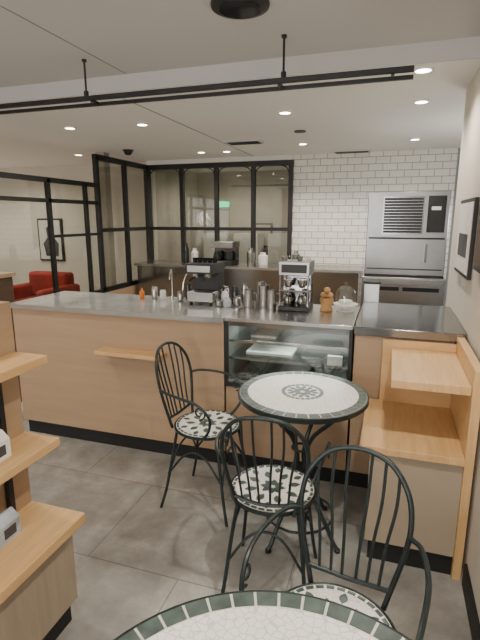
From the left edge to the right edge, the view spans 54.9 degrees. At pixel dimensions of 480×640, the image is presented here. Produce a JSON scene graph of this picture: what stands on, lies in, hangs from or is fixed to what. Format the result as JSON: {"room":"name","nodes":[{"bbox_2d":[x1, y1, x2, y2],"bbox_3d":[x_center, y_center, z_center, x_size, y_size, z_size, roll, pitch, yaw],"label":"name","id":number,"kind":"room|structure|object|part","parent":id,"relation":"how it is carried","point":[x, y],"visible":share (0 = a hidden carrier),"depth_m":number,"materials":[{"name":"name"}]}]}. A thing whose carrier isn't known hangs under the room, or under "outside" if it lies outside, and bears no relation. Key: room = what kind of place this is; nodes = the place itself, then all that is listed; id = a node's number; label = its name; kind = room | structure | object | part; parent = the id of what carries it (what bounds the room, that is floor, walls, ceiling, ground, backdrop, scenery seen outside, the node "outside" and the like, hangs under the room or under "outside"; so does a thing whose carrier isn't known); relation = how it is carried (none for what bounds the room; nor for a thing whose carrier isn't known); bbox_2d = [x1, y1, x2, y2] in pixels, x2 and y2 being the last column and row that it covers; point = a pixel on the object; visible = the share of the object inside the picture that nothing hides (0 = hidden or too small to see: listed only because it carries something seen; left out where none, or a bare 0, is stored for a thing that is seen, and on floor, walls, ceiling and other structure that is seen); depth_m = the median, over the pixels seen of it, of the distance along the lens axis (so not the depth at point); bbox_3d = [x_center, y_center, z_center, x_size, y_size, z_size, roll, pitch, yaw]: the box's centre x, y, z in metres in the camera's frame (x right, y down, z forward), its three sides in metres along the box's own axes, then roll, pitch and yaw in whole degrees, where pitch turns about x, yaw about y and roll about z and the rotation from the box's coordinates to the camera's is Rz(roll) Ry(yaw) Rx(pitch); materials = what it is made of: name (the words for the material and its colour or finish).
{"room":"coffee shop","nodes":[
{"label":"coffee shop","id":0,"kind":"room"},
{"bbox_2d":[95,152,116,286],"bbox_3d":[-1.722,-0.966,6.023,0.120,2.300,0.120,4,13,18],"label":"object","id":1,"kind":"structure","parent":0,"point":[104,167],"depth_m":5.91,"materials":[{"name":"clear glass"}]},
{"bbox_2d":[106,284,138,294],"bbox_3d":[-1.872,0.052,5.377,0.080,0.590,3.510,4,13,18],"label":"wall partition base","id":2,"kind":"structure","parent":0,"point":[132,290],"depth_m":6.28,"materials":[{"name":"beige wood"}]},
{"bbox_2d":[0,172,103,292],"bbox_3d":[-2.066,-0.753,4.590,0.040,1.320,2.242,4,13,18],"label":"frame","id":3,"kind":"object","parent":2,"relation":"attached to","point":[47,180],"visible":0.78,"depth_m":4.91,"materials":[{"name":"black metal"}]},
{"bbox_2d":[92,154,151,292],"bbox_3d":[-1.525,-1.272,6.180,0.050,1.650,1.258,4,13,18],"label":"frame","id":4,"kind":"object","parent":2,"relation":"attached to","point":[96,158],"visible":0.84,"depth_m":6.07,"materials":[{"name":"black metal"}]},
{"bbox_2d":[0,162,288,291],"bbox_3d":[-2.145,-1.433,8.150,6.810,2.300,1.800,4,13,18],"label":"wall","id":5,"kind":"structure","parent":0,"point":[19,241],"depth_m":7.53,"materials":[{"name":"glass"}]},
{"bbox_2d":[37,218,64,260],"bbox_3d":[-3.067,-1.300,7.494,0.470,0.680,0.040,4,13,18],"label":"print","id":6,"kind":"object","parent":5,"relation":"attached to","point":[42,226],"visible":0.68,"depth_m":7.48,"materials":[{"name":"white paper"}]},
{"bbox_2d":[148,159,293,262],"bbox_3d":[-0.327,-1.337,6.479,2.150,1.650,0.070,4,13,18],"label":"frame","id":7,"kind":"object","parent":5,"relation":"attached to","point":[253,164],"visible":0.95,"depth_m":6.34,"materials":[{"name":"black metal"}]},
{"bbox_2d":[219,202,228,206],"bbox_3d":[-0.319,-2.064,8.248,0.260,0.090,0.029,4,13,18],"label":"exit sign","id":8,"kind":"object","parent":5,"relation":"attached to","point":[221,204],"visible":0.64,"depth_m":8.22,"materials":[{"name":"green plastic"}]},
{"bbox_2d":[256,223,272,246],"bbox_3d":[0.397,-1.490,8.128,0.350,0.420,0.044,4,13,18],"label":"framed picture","id":9,"kind":"object","parent":5,"relation":"attached to","point":[266,233],"visible":0.21,"depth_m":8.09},
{"bbox_2d":[147,155,292,164],"bbox_3d":[-0.311,-1.082,6.551,2.110,2.300,0.100,4,13,18],"label":"wall","id":10,"kind":"structure","parent":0,"point":[274,157],"depth_m":6.24,"materials":[{"name":"white paint"}]},
{"bbox_2d":[0,0,479,172],"bbox_3d":[-2.289,-1.660,3.357,9.400,0.200,10.700,4,13,18],"label":"ceiling","id":11,"kind":"structure","parent":0,"point":[131,36],"depth_m":2.84,"materials":[{"name":"grey paint"}]},
{"bbox_2d":[0,5,126,74],"bbox_3d":[-1.867,-1.094,0.789,4.749,0.004,3.366,-12,17,-43],"label":"trim","id":12,"kind":"structure","parent":11,"relation":"attached to","point":[0,5],"depth_m":2.34,"materials":[{"name":"grey"}]},
{"bbox_2d":[63,126,76,129],"bbox_3d":[-1.533,-1.730,4.167,0.112,0.010,0.112,4,13,18],"label":"recessed light","id":13,"kind":"object","parent":11,"relation":"in","point":[65,127],"visible":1,"depth_m":4.16,"materials":[{"name":"white ceramic"}]},
{"bbox_2d":[122,149,133,154],"bbox_3d":[-1.341,-2.005,5.539,0.130,0.062,0.130,4,13,18],"label":"dome camera","id":14,"kind":"object","parent":11,"relation":"attached to","point":[126,151],"visible":1,"depth_m":5.50,"materials":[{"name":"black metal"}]},
{"bbox_2d":[136,123,148,125],"bbox_3d":[-0.848,-1.696,4.011,0.112,0.010,0.112,4,13,18],"label":"recessed light","id":15,"kind":"object","parent":11,"relation":"in","point":[137,124],"visible":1,"depth_m":3.99,"materials":[{"name":"white ceramic"}]},
{"bbox_2d":[122,98,252,155],"bbox_3d":[-0.320,-1.825,4.582,0.010,0.004,3.340,4,13,18],"label":"trim","id":16,"kind":"structure","parent":11,"relation":"attached to","point":[122,98],"depth_m":4.00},
{"bbox_2d":[0,34,414,114],"bbox_3d":[-0.798,-1.393,2.703,3.425,0.240,0.084,4,13,18],"label":"track","id":17,"kind":"object","parent":11,"relation":"hanging from","point":[93,99],"visible":1,"depth_m":2.49,"materials":[{"name":"black metal"}]},
{"bbox_2d":[210,0,269,19],"bbox_3d":[0.000,-1.348,1.991,0.256,0.023,0.256,4,13,18],"label":"ceiling speaker","id":18,"kind":"object","parent":11,"relation":"attached to","point":[231,9],"depth_m":1.98},
{"bbox_2d":[278,110,291,114],"bbox_3d":[0.347,-1.597,3.560,0.112,0.010,0.112,4,13,18],"label":"recessed light","id":19,"kind":"object","parent":11,"relation":"in","point":[284,112],"visible":1,"depth_m":3.54,"materials":[{"name":"white ceramic"}]},
{"bbox_2d":[294,130,305,132],"bbox_3d":[0.563,-1.767,4.333,0.112,0.010,0.112,4,13,18],"label":"recessed light","id":20,"kind":"object","parent":11,"relation":"in","point":[295,131],"visible":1,"depth_m":4.31,"materials":[{"name":"black metal"}]},
{"bbox_2d":[333,149,370,153],"bbox_3d":[1.356,-2.039,5.598,0.430,0.022,0.170,4,13,18],"label":"ceiling vent","id":21,"kind":"object","parent":11,"relation":"in","point":[358,150],"depth_m":5.55,"materials":[{"name":"black metal"}]},
{"bbox_2d":[413,99,429,103],"bbox_3d":[1.267,-1.524,3.227,0.112,0.010,0.112,4,13,18],"label":"recessed light","id":22,"kind":"object","parent":11,"relation":"in","point":[420,101],"visible":1,"depth_m":3.21,"materials":[{"name":"white ceramic"}]},
{"bbox_2d":[413,66,433,73],"bbox_3d":[1.007,-1.372,2.539,0.112,0.010,0.112,4,13,18],"label":"recessed light","id":23,"kind":"object","parent":11,"relation":"in","point":[423,69],"visible":0.94,"depth_m":2.53,"materials":[{"name":"white ceramic"}]},
{"bbox_2d":[224,139,263,144],"bbox_3d":[0.046,-1.893,4.930,0.380,0.020,0.200,4,13,18],"label":"ceiling vent","id":24,"kind":"object","parent":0,"point":[254,141],"depth_m":4.87,"materials":[{"name":"black metal"}]},
{"bbox_2d":[21,402,471,639],"bbox_3d":[-2.289,0.733,3.883,9.400,0.100,10.700,4,13,18],"label":"floor","id":25,"kind":"structure","parent":0,"point":[136,559],"depth_m":2.16,"materials":[{"name":"tile"}]},
{"bbox_2d":[0,272,21,401],"bbox_3d":[-2.074,0.157,3.755,0.510,1.080,0.270,4,13,18],"label":"base cabinet","id":26,"kind":"object","parent":25,"relation":"on","point":[6,281],"visible":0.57,"depth_m":3.66,"materials":[{"name":"brown light wood"}]},
{"bbox_2d":[0,301,85,639],"bbox_3d":[-0.958,0.707,0.931,0.290,1.220,1.650,4,13,18],"label":"display shelf","id":27,"kind":"object","parent":25,"relation":"on","point":[38,585],"visible":1,"depth_m":1.57,"materials":[{"name":"brown wood"}]},
{"bbox_3d":[-1.072,0.699,0.968,0.050,1.220,1.650,4,13,18],"label":"panel","id":28,"kind":"part","parent":27,"relation":"part of","materials":[{"name":"brown wood"}]},
{"bbox_2d":[13,271,79,301],"bbox_3d":[-2.763,-0.256,6.380,0.820,0.760,0.750,4,13,18],"label":"sofa","id":29,"kind":"object","parent":25,"relation":"on","point":[40,283],"visible":0.41,"depth_m":6.47,"materials":[{"name":"fabric"}]},
{"bbox_2d":[10,291,242,463],"bbox_3d":[-0.741,0.339,3.252,1.552,0.941,0.596,4,13,18],"label":"counter","id":30,"kind":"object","parent":25,"relation":"on","point":[81,394],"depth_m":3.01,"materials":[{"name":"laminate"}]},
{"bbox_2d":[94,346,165,362],"bbox_3d":[-0.678,0.228,2.851,0.440,0.070,0.114,4,13,18],"label":"shelf","id":31,"kind":"object","parent":30,"relation":"attached to","point":[113,352],"visible":0.79,"depth_m":2.83,"materials":[{"name":"brown wood"}]},
{"bbox_2d":[139,288,144,298],"bbox_3d":[-0.698,-0.191,3.291,0.036,0.077,0.036,4,13,18],"label":"syrup bottle","id":32,"kind":"object","parent":30,"relation":"on","point":[141,292],"visible":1,"depth_m":3.28,"materials":[{"name":"orange plastic"}]},
{"bbox_2d":[151,284,191,301],"bbox_3d":[-0.491,-0.198,3.247,0.284,0.110,0.133,4,13,18],"label":"jars","id":33,"kind":"object","parent":30,"relation":"on","point":[154,291],"visible":0.89,"depth_m":3.26,"materials":[{"name":"metal"}]},
{"bbox_2d":[169,269,174,298],"bbox_3d":[-0.485,-0.248,3.227,0.039,0.217,0.124,1,12,7],"label":"faucet","id":34,"kind":"object","parent":30,"relation":"on","point":[171,270],"visible":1,"depth_m":3.26,"materials":[{"name":"metal"}]},
{"bbox_2d":[182,257,224,305],"bbox_3d":[-0.247,-0.260,3.079,0.214,0.304,0.277,4,13,18],"label":"espresso machine","id":35,"kind":"object","parent":30,"relation":"on","point":[208,274],"visible":0.96,"depth_m":3.03,"materials":[{"name":"metal"}]},
{"bbox_2d":[215,284,247,307],"bbox_3d":[-0.058,-0.164,3.046,0.178,0.130,0.217,4,13,18],"label":"jars","id":36,"kind":"object","parent":30,"relation":"on","point":[225,301],"visible":0.94,"depth_m":3.01,"materials":[{"name":"silver metal"}]},
{"bbox_2d":[155,341,247,526],"bbox_3d":[-0.198,0.556,2.447,0.455,0.859,0.449,5,14,23],"label":"chair","id":37,"kind":"object","parent":25,"relation":"on","point":[202,425],"visible":0.88,"depth_m":2.41,"materials":[{"name":"black metal"}]},
{"bbox_3d":[-0.171,0.549,2.433,0.348,0.019,0.348,5,14,23],"label":"seat","id":38,"kind":"part","parent":37,"relation":"part of","materials":[{"name":"metal"}]},
{"bbox_2d":[203,233,286,263],"bbox_3d":[0.178,-0.872,8.039,1.570,1.250,0.400,4,13,18],"label":"lockers","id":39,"kind":"object","parent":25,"relation":"on","point":[277,242],"visible":0.29,"depth_m":7.77,"materials":[{"name":"white ceramic"}]},
{"bbox_2d":[134,260,363,306],"bbox_3d":[0.075,-0.292,6.220,3.010,0.900,0.580,4,13,18],"label":"counter","id":40,"kind":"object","parent":25,"relation":"on","point":[151,273],"depth_m":5.89,"materials":[{"name":"wood"}]},
{"bbox_2d":[183,243,197,262],"label":"bottles","id":41,"kind":"object","parent":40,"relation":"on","point":[194,253],"depth_m":6.35,"materials":[{"name":"metal"}]},
{"bbox_2d":[210,241,239,264],"bbox_3d":[-0.203,-0.907,6.220,0.320,0.300,0.300,4,13,18],"label":"coffee brewer","id":42,"kind":"object","parent":40,"relation":"on","point":[227,251],"visible":0.87,"depth_m":6.14,"materials":[{"name":"black metal"}]},
{"bbox_2d":[292,250,299,258],"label":"jar","id":43,"kind":"object","parent":40,"relation":"on","point":[296,253],"depth_m":5.84,"materials":[{"name":"metal"}]},
{"bbox_2d":[113,590,410,639],"bbox_3d":[0.042,1.015,0.688,0.790,0.722,0.790,2,13,8],"label":"bistro table","id":44,"kind":"object","parent":25,"relation":"on","point":[247,614],"visible":1,"depth_m":0.92,"materials":[{"name":"tile"}]},
{"bbox_2d":[214,416,331,592],"bbox_3d":[0.124,0.692,1.829,0.449,0.859,0.454,3,13,14],"label":"chair","id":45,"kind":"object","parent":25,"relation":"on","point":[263,490],"visible":0.88,"depth_m":1.73,"materials":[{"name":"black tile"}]},
{"bbox_3d":[0.131,0.676,1.854,0.348,0.019,0.348,3,13,14],"label":"seat","id":46,"kind":"part","parent":45,"relation":"part of","materials":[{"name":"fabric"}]},
{"bbox_2d":[224,301,359,484],"bbox_3d":[0.339,0.413,2.900,0.720,0.948,0.572,4,13,18],"label":"refrigerated display case","id":47,"kind":"object","parent":25,"relation":"on","point":[258,341],"visible":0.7,"depth_m":2.75,"materials":[{"name":"clear glass"}]},
{"bbox_2d":[243,281,278,309],"bbox_3d":[0.153,-0.153,2.917,0.179,0.150,0.234,-11,17,-42],"label":"pitchers","id":48,"kind":"object","parent":47,"relation":"on","point":[265,297],"visible":1,"depth_m":2.91,"materials":[{"name":"metal"}]},
{"bbox_3d":[0.338,0.166,2.841,0.720,0.395,0.542,4,13,18],"label":"case frame","id":49,"kind":"part","parent":47,"relation":"part of","materials":[{"name":"black metal"}]},
{"bbox_2d":[278,256,314,311],"bbox_3d":[0.351,-0.233,2.868,0.185,0.326,0.200,4,13,18],"label":"coffee machine","id":50,"kind":"object","parent":47,"relation":"on","point":[297,288],"visible":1,"depth_m":2.82,"materials":[{"name":"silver metal"}]},
{"bbox_2d":[320,287,333,311],"bbox_3d":[0.528,-0.128,2.811,0.084,0.146,0.084,4,13,18],"label":"jar","id":51,"kind":"object","parent":47,"relation":"on","point":[326,299],"visible":1,"depth_m":2.79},
{"bbox_2d":[333,286,357,312],"bbox_3d":[0.641,-0.143,2.802,0.146,0.179,0.146,4,13,18],"label":"cake dome","id":52,"kind":"object","parent":47,"relation":"on","point":[344,303],"visible":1,"depth_m":2.79,"materials":[{"name":"white ceramic"}]},
{"bbox_2d":[238,371,368,553],"bbox_3d":[0.288,0.681,2.207,0.594,0.722,0.594,0,12,0],"label":"bistro table","id":53,"kind":"object","parent":25,"relation":"on","point":[294,397],"visible":0.77,"depth_m":2.10,"materials":[{"name":"tile"}]},
{"bbox_2d":[239,445,431,639],"bbox_3d":[0.250,0.824,1.228,0.449,0.859,0.454,6,14,26],"label":"chair","id":54,"kind":"object","parent":25,"relation":"on","point":[337,593],"visible":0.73,"depth_m":1.31,"materials":[{"name":"black metal"}]},
{"bbox_3d":[0.236,0.820,1.200,0.348,0.019,0.348,6,14,26],"label":"seat","id":55,"kind":"part","parent":54,"relation":"part of","materials":[{"name":"tile"}]},
{"bbox_2d":[360,273,445,309],"bbox_3d":[1.550,0.030,4.519,0.715,1.000,0.660,4,13,18],"label":"freezer","id":56,"kind":"object","parent":25,"relation":"on","point":[394,289],"visible":0.31,"depth_m":4.14,"materials":[{"name":"metal"}]},
{"bbox_2d":[364,191,451,276],"bbox_3d":[1.555,-0.818,4.347,0.675,0.730,0.630,4,13,18],"label":"ice maker","id":57,"kind":"object","parent":56,"relation":"on","point":[407,231],"visible":1,"depth_m":4.07,"materials":[{"name":"metal"}]},
{"bbox_2d":[348,302,466,487],"bbox_3d":[0.975,0.436,2.802,0.541,0.945,0.770,4,13,18],"label":"countertop","id":58,"kind":"structure","parent":25,"relation":"on","point":[375,322],"depth_m":2.48,"materials":[{"name":"metal"}]},
{"bbox_2d":[363,279,380,302],"bbox_3d":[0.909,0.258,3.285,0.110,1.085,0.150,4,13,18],"label":"napkin dispenser","id":59,"kind":"object","parent":58,"relation":"on","point":[371,286],"visible":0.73,"depth_m":3.12,"materials":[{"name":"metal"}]},
{"bbox_3d":[0.949,0.411,2.789,0.485,0.800,0.700,4,13,18],"label":"panel","id":60,"kind":"part","parent":58,"relation":"part of","materials":[{"name":"beige wood"}]},
{"bbox_2d":[359,337,479,580],"bbox_3d":[0.804,0.582,2.172,0.445,0.930,0.555,4,13,18],"label":"wooden shelf unit","id":61,"kind":"object","parent":25,"relation":"on","point":[425,417],"visible":0.91,"depth_m":1.98,"materials":[{"name":"brown wood"}]},
{"bbox_3d":[0.811,0.727,2.212,0.364,0.430,0.534,4,13,18],"label":"panel","id":62,"kind":"part","parent":61,"relation":"part of","materials":[{"name":"beige wood"}]},
{"bbox_3d":[0.901,0.271,2.362,0.344,0.333,0.014,4,13,18],"label":"panel","id":63,"kind":"part","parent":61,"relation":"part of","materials":[{"name":"brown wood"}]},
{"bbox_3d":[1.000,0.595,2.115,0.035,0.930,0.545,4,13,18],"label":"panel","id":64,"kind":"part","parent":61,"relation":"part of","materials":[{"name":"brown wood"}]},
{"bbox_2d":[291,148,457,306],"bbox_3d":[1.632,-0.955,5.976,1.950,2.300,0.100,4,13,18],"label":"tiled wall","id":65,"kind":"structure","parent":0,"point":[331,191],"depth_m":5.89,"materials":[{"name":"white tile"}]},
{"bbox_2d":[444,148,460,305],"bbox_3d":[2.863,-0.870,5.585,0.640,2.300,0.100,4,13,18],"label":"wall","id":66,"kind":"structure","parent":0,"point":[459,149],"depth_m":5.57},
{"bbox_2d":[446,66,479,621],"bbox_3d":[0.548,0.233,0.337,0.100,2.400,6.070,4,13,18],"label":"wall","id":67,"kind":"structure","parent":0,"point":[463,295],"depth_m":2.41,"materials":[{"name":"white paint"}]},
{"bbox_2d":[0,36,479,103],"bbox_3d":[-0.555,-1.511,2.914,3.785,0.100,0.012,4,13,18],"label":"beam","id":68,"kind":"structure","parent":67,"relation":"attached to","point":[469,47],"depth_m":2.70,"materials":[{"name":"grey paint"}]},
{"bbox_2d":[454,197,479,279],"bbox_3d":[1.212,-0.444,2.487,0.024,0.400,0.510,4,13,18],"label":"poster","id":69,"kind":"object","parent":67,"relation":"attached to","point":[469,208],"visible":1,"depth_m":2.36,"materials":[{"name":"white paper"}]},
{"bbox_2d":[462,563,479,639],"bbox_3d":[0.262,1.506,-0.098,0.012,0.100,4.365,4,13,18],"label":"baseboard","id":70,"kind":"structure","parent":67,"relation":"attached to","point":[471,608],"depth_m":1.75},
{"bbox_2d":[473,207,479,272],"bbox_3d":[1.047,-0.350,1.986,0.022,0.290,0.280,4,13,18],"label":"poster","id":71,"kind":"object","parent":67,"relation":"attached to","point":[476,264],"visible":1,"depth_m":2.05,"materials":[{"name":"black metal"}]}
]}

